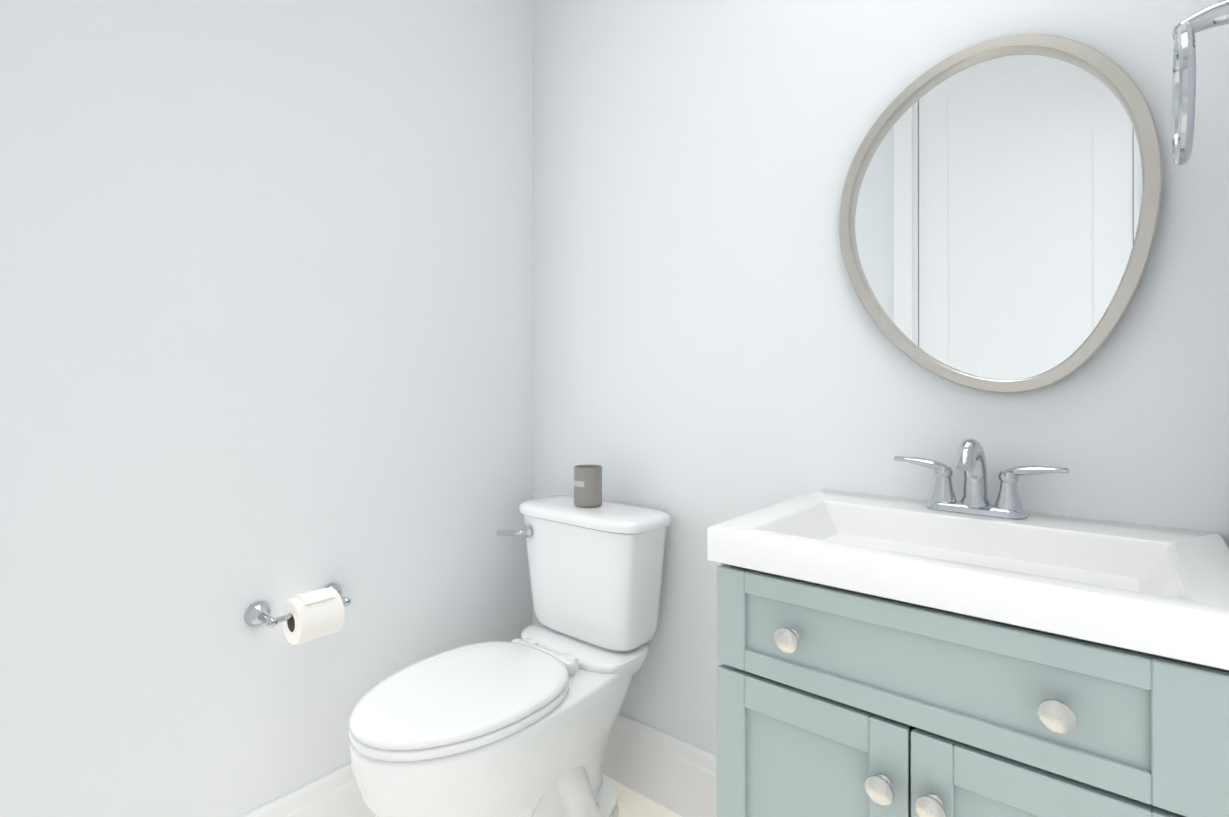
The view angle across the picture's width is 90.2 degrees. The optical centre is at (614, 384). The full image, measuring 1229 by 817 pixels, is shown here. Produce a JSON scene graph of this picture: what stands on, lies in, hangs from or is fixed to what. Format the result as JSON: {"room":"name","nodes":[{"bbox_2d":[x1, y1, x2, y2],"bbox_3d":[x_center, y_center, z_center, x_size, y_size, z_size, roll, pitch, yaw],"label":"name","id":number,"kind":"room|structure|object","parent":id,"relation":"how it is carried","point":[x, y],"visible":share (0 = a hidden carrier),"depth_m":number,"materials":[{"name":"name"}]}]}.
{"room":"bathroom","nodes":[
{"label":"bathroom","id":0,"kind":"room"},
{"bbox_2d":[0,0,532,816],"bbox_3d":[-0.833,-0.263,1.372,0.120,2.750,1.640,0,0,40],"label":"wall","id":1,"kind":"structure","parent":0,"point":[266,300],"depth_m":1.32,"materials":[{"name":"paint"}]},
{"bbox_2d":[244,583,350,644],"bbox_3d":[-0.683,0.513,1.363,0.120,0.101,0.213,0,0,40],"label":"toilet paper holder","id":2,"kind":"object","parent":1,"relation":"attached to","point":[308,616],"visible":0.98,"depth_m":1.33,"materials":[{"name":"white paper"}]},
{"bbox_2d":[241,763,375,816],"bbox_3d":[-0.742,1.020,1.373,0.016,0.185,1.520,0,0,40],"label":"baseboard","id":3,"kind":"structure","parent":1,"relation":"attached to","point":[335,793],"depth_m":1.44,"materials":[{"name":"paint"}]},
{"bbox_2d":[603,774,681,816],"bbox_3d":[-0.140,1.141,0.870,1.825,0.060,1.760,0,0,40],"label":"floor","id":4,"kind":"structure","parent":0,"point":[631,803],"depth_m":1.62,"materials":[{"name":"tile"}]},
{"bbox_2d":[349,495,670,816],"bbox_3d":[-0.244,0.720,1.438,0.456,0.788,0.759,0,0,40],"label":"toilet","id":5,"kind":"object","parent":4,"relation":"on","point":[522,726],"visible":1,"depth_m":1.38,"materials":[{"name":"ceramic"}]},
{"bbox_2d":[574,465,601,506],"bbox_3d":[-0.072,0.273,1.650,0.076,0.104,0.076,0,0,40],"label":"candle jar","id":6,"kind":"object","parent":5,"relation":"on","point":[587,485],"visible":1,"depth_m":1.62,"materials":[{"name":"grey glass"}]},
{"bbox_2d":[707,489,1228,816],"bbox_3d":[0.539,0.672,0.965,0.637,0.880,0.503,0,0,40],"label":"bathroom vanity","id":7,"kind":"object","parent":4,"relation":"on","point":[881,656],"visible":1,"depth_m":0.81,"materials":[{"name":"paint"}]},
{"bbox_2d":[894,438,1068,518],"bbox_3d":[0.628,0.163,1.078,0.274,0.137,0.130,0,0,40],"label":"faucet","id":8,"kind":"object","parent":7,"relation":"on","point":[971,464],"visible":1,"depth_m":1.08,"materials":[{"name":"silver metal"}]},
{"bbox_2d":[533,0,1228,754],"bbox_3d":[0.386,-0.262,1.502,1.825,2.750,0.120,0,0,40],"label":"wall","id":9,"kind":"structure","parent":0,"point":[713,344],"depth_m":1.44,"materials":[{"name":"paint"}]},
{"bbox_2d":[603,713,716,816],"bbox_3d":[0.095,1.020,1.653,0.943,0.185,0.016,0,0,40],"label":"baseboard","id":10,"kind":"structure","parent":9,"relation":"attached to","point":[673,774],"depth_m":1.62,"materials":[{"name":"paint"}]},
{"bbox_2d":[839,34,1161,392],"bbox_3d":[0.685,-0.310,1.153,0.515,0.653,0.030,0,0,40],"label":"mirror","id":11,"kind":"object","parent":9,"relation":"attached to","point":[1000,203],"visible":0.96,"depth_m":1.13,"materials":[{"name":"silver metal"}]},
{"bbox_3d":[0.477,-0.264,0.281,0.120,2.750,1.640,0,0,40],"label":"wall","id":12,"kind":"structure","parent":0,"visible":0},
{"bbox_2d":[1172,0,1228,165],"bbox_3d":[0.703,-0.365,0.711,0.083,0.202,0.160,0,0,40],"label":"towel ring","id":13,"kind":"object","parent":12,"relation":"attached to","point":[1188,28],"visible":1,"depth_m":0.70,"materials":[{"name":"silver metal"}]}
]}

